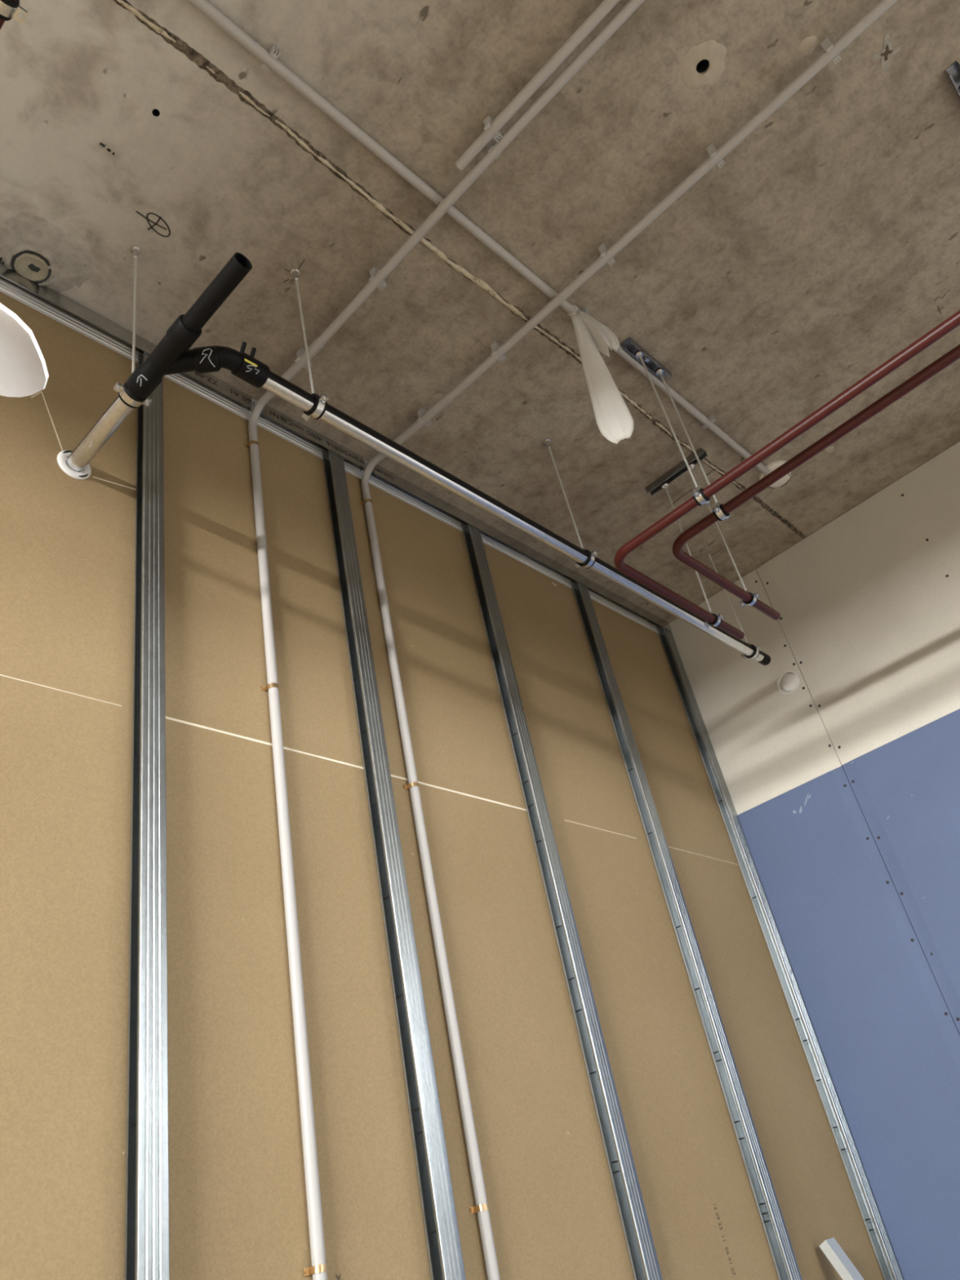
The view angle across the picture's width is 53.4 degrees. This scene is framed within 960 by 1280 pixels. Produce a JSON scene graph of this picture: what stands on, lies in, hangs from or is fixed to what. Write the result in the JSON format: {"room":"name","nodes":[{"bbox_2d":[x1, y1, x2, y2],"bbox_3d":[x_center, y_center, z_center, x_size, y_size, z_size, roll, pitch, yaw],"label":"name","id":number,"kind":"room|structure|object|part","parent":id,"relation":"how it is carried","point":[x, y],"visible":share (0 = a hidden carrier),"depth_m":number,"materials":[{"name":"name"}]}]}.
{"room":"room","nodes":[
{"label":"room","id":0,"kind":"room"},
{"bbox_2d":[0,277,884,1279],"bbox_3d":[-1.017,0.535,1.069,0.013,3.600,6.200,-35,-39,31],"label":"wall","id":1,"kind":"structure","parent":0,"point":[238,1209],"depth_m":2.11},
{"bbox_2d":[65,252,770,665],"bbox_3d":[0.118,-0.208,2.761,0.699,0.079,2.414,-35,-39,31],"label":"drain pipe","id":2,"kind":"object","parent":1,"relation":"attached to","point":[172,354],"visible":0.98,"depth_m":2.05,"materials":[{"name":"metal"}]},
{"bbox_2d":[57,450,91,479],"bbox_3d":[-0.899,-0.389,2.116,0.011,0.079,0.079,-35,-39,31],"label":"flange","id":3,"kind":"object","parent":2,"relation":"attached to","point":[63,455],"visible":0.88,"depth_m":2.10,"materials":[{"name":"white plastic"}]},
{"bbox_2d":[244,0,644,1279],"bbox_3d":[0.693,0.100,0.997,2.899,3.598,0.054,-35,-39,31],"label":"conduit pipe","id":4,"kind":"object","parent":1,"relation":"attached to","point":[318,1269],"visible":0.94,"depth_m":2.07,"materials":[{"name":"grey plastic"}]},
{"bbox_2d":[359,0,897,1279],"bbox_3d":[0.978,0.219,1.275,2.899,3.598,0.057,-35,-39,31],"label":"conduit pipe","id":5,"kind":"object","parent":1,"relation":"attached to","point":[831,52],"visible":0.98,"depth_m":2.29,"materials":[{"name":"grey plastic"}]},
{"bbox_2d":[0,0,959,627],"bbox_3d":[-0.240,-1.831,1.289,4.400,0.266,6.600,-35,-39,31],"label":"ceiling","id":6,"kind":"structure","parent":0,"point":[824,244],"depth_m":2.36,"materials":[{"name":"concrete"}]},
{"bbox_2d":[0,0,27,23],"bbox_3d":[-0.700,-1.102,1.447,0.029,0.621,0.063,-35,-39,31],"label":"hanger","id":7,"kind":"object","parent":6,"relation":"hanging from","point":[9,9],"visible":1,"depth_m":1.29,"materials":[{"name":"metal"}]},
{"bbox_2d":[0,0,16,30],"bbox_3d":[-0.143,-1.217,0.925,2.400,0.028,0.028,-35,-39,31],"label":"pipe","id":8,"kind":"object","parent":7,"relation":"hanging from","point":[2,21],"visible":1,"depth_m":1.30,"materials":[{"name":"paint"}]},
{"bbox_2d":[0,308,82,471],"bbox_3d":[-1.150,-0.489,2.056,0.040,0.799,1.050,-35,-39,31],"label":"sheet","id":9,"kind":"object","parent":6,"relation":"hanging from","point":[22,374],"visible":0.02,"depth_m":2.27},
{"bbox_2d":[113,245,151,408],"bbox_3d":[-0.767,-0.705,2.117,0.030,0.523,0.076,-35,-39,31],"label":"hanger","id":10,"kind":"object","parent":6,"relation":"hanging from","point":[125,395],"visible":0.82,"depth_m":2.01,"materials":[{"name":"metal"}]},
{"bbox_3d":[-0.769,-0.721,2.125,0.006,0.448,0.010,11,-40,-32],"label":"threaded rod","id":11,"kind":"part","parent":10,"relation":"part of","materials":[{"name":"metal"}]},
{"bbox_2d":[290,267,328,420],"bbox_3d":[-0.408,-0.708,2.242,0.076,0.515,0.029,-35,-39,31],"label":"hanger","id":12,"kind":"object","parent":6,"relation":"hanging from","point":[320,406],"visible":0.9,"depth_m":2.13,"materials":[{"name":"metal"}]},
{"bbox_3d":[-0.414,-0.722,2.252,0.011,0.440,0.006,-13,-33,0],"label":"threaded rod","id":13,"kind":"part","parent":12,"relation":"part of","materials":[{"name":"metal"}]},
{"bbox_2d":[0,261,671,634],"bbox_3d":[-0.434,-0.561,2.885,0.043,0.050,3.598,-35,-39,31],"label":"ceiling track","id":14,"kind":"object","parent":6,"relation":"attached to","point":[52,297],"visible":0.98,"depth_m":2.79,"materials":[{"name":"metal"}]},
{"bbox_2d":[186,0,769,475],"bbox_3d":[-0.054,-1.036,2.319,0.051,0.026,3.090,-35,-39,31],"label":"conduit pipe","id":15,"kind":"object","parent":6,"relation":"attached to","point":[269,60],"visible":0.79,"depth_m":2.20,"materials":[{"name":"grey plastic"}]},
{"bbox_2d":[567,305,634,444],"bbox_3d":[0.321,-0.708,2.490,0.124,0.520,0.046,-26,-35,19],"label":"strip","id":16,"kind":"object","parent":15,"relation":"hanging from","point":[615,421],"visible":1,"depth_m":2.47,"materials":[{"name":"white plastic"}]},
{"bbox_2d":[455,0,619,170],"bbox_3d":[0.651,-1.591,1.692,1.994,0.056,0.046,-35,-39,31],"label":"conduit pipe","id":17,"kind":"object","parent":6,"relation":"attached to","point":[492,127],"visible":1,"depth_m":2.06,"materials":[{"name":"grey plastic"}]},
{"bbox_2d":[543,438,598,568],"bbox_3d":[0.265,-0.426,2.900,0.076,0.515,0.029,-35,-39,31],"label":"hanger","id":18,"kind":"object","parent":6,"relation":"hanging from","point":[590,562],"visible":0.84,"depth_m":2.82,"materials":[{"name":"metal"}]},
{"bbox_3d":[0.260,-0.439,2.911,0.012,0.440,0.006,-35,-39,31],"label":"threaded rod","id":19,"kind":"part","parent":18,"relation":"part of","materials":[{"name":"metal"}]},
{"bbox_2d":[621,337,729,520],"bbox_3d":[0.556,-0.585,2.659,0.041,0.620,0.216,-35,-39,31],"label":"hanger","id":20,"kind":"object","parent":6,"relation":"hanging from","point":[648,362],"visible":0.97,"depth_m":2.71,"materials":[{"name":"metal"}]},
{"bbox_3d":[0.513,-0.613,2.625,0.006,0.560,0.021,-10,-33,-4],"label":"threaded rod","id":21,"kind":"part","parent":20,"relation":"part of","materials":[{"name":"metal"}]},
{"bbox_3d":[0.584,-0.583,2.696,0.006,0.560,0.023,-18,-33,8],"label":"threaded rod","id":22,"kind":"part","parent":20,"relation":"part of","materials":[{"name":"metal"}]},
{"bbox_2d":[613,310,959,639],"bbox_3d":[1.365,-0.658,2.286,2.215,0.028,0.726,-35,-39,31],"label":"pipe","id":23,"kind":"object","parent":20,"relation":"hanging from","point":[953,322],"visible":1,"depth_m":2.37,"materials":[{"name":"metal"}]},
{"bbox_2d":[672,344,959,620],"bbox_3d":[1.448,-0.674,2.289,2.086,0.028,0.632,-35,-39,31],"label":"pipe","id":24,"kind":"object","parent":20,"relation":"hanging from","point":[952,356],"visible":1,"depth_m":2.42,"materials":[{"name":"metal"}]},
{"bbox_2d":[645,447,759,628],"bbox_3d":[0.724,-0.330,3.103,0.236,0.620,0.041,-35,-39,31],"label":"hanger","id":25,"kind":"object","parent":6,"relation":"hanging from","point":[679,469],"visible":0.84,"depth_m":3.22,"materials":[{"name":"metal"}]},
{"bbox_3d":[0.681,-0.310,3.141,0.022,0.560,0.006,0,-35,-19],"label":"threaded rod","id":26,"kind":"part","parent":25,"relation":"part of","materials":[{"name":"metal"}]},
{"bbox_3d":[0.766,-0.370,3.080,0.006,0.560,0.019,-7,-33,-9],"label":"threaded rod","id":27,"kind":"part","parent":25,"relation":"part of","materials":[{"name":"metal"}]},
{"bbox_2d":[703,546,761,659],"bbox_3d":[0.930,-0.147,3.548,0.076,0.515,0.029,-35,-39,31],"label":"hanger","id":28,"kind":"object","parent":6,"relation":"hanging from","point":[755,655],"visible":0.82,"depth_m":3.47,"materials":[{"name":"metal"}]},
{"bbox_3d":[0.923,-0.160,3.559,0.014,0.440,0.006,-26,-35,19],"label":"threaded rod","id":29,"kind":"part","parent":28,"relation":"part of","materials":[{"name":"metal"}]},
{"bbox_2d":[758,460,791,488],"bbox_3d":[1.049,-0.577,3.373,0.116,0.044,0.116,-35,-39,31],"label":"smoke detector","id":30,"kind":"object","parent":6,"relation":"attached to","point":[772,466],"visible":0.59,"depth_m":3.35,"materials":[{"name":"white plastic"}]},
{"bbox_2d":[944,60,959,98],"bbox_3d":[1.242,-1.071,2.157,0.029,0.620,0.216,-35,-39,31],"label":"hanger","id":31,"kind":"object","parent":6,"relation":"hanging from","point":[953,72],"visible":1,"depth_m":2.27,"materials":[{"name":"metal"}]},
{"bbox_2d":[661,441,959,1279],"bbox_3d":[2.237,0.709,2.442,4.200,3.600,0.201,-35,-39,31],"label":"wall","id":32,"kind":"structure","parent":0,"point":[837,756],"depth_m":3.30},
{"bbox_3d":[0.455,1.259,-0.750,4.400,0.100,6.600,-35,-39,31],"label":"floor","id":33,"kind":"structure","parent":0,"visible":0},
{"bbox_2d":[124,351,169,1279],"bbox_3d":[-0.527,0.723,1.513,0.039,3.588,0.050,-35,-39,31],"label":"stud","id":34,"kind":"object","parent":33,"relation":"on","point":[147,1158],"visible":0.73,"depth_m":1.68,"materials":[{"name":"metal"}]},
{"bbox_2d":[321,448,466,1279],"bbox_3d":[-0.117,0.894,1.913,0.039,3.588,0.050,-35,-39,31],"label":"stud","id":35,"kind":"object","parent":33,"relation":"on","point":[438,1208],"visible":0.98,"depth_m":2.09,"materials":[{"name":"metal"}]},
{"bbox_2d":[460,521,662,1279],"bbox_3d":[0.294,1.067,2.314,0.039,3.588,0.050,-35,-39,31],"label":"stud","id":36,"kind":"object","parent":33,"relation":"on","point":[635,1224],"visible":1,"depth_m":2.49,"materials":[{"name":"metal"}]},
{"bbox_2d":[569,580,802,1279],"bbox_3d":[0.707,1.240,2.717,0.039,3.588,0.050,-35,-39,31],"label":"stud","id":37,"kind":"object","parent":33,"relation":"on","point":[777,1236],"visible":0.97,"depth_m":2.88,"materials":[{"name":"metal"}]},
{"bbox_2d":[655,625,904,1279],"bbox_3d":[1.110,1.408,3.110,0.039,3.588,0.050,-35,-39,31],"label":"stud","id":38,"kind":"object","parent":33,"relation":"on","point":[877,1233],"visible":0.99,"depth_m":3.26,"materials":[{"name":"metal"}]},
{"bbox_2d":[818,1237,864,1279],"bbox_3d":[1.286,2.059,2.112,0.619,1.353,0.052,-35,-39,31],"label":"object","id":39,"kind":"object","parent":33,"relation":"on","point":[841,1262],"visible":1,"depth_m":2.58,"materials":[{"name":"metal"}]}
]}

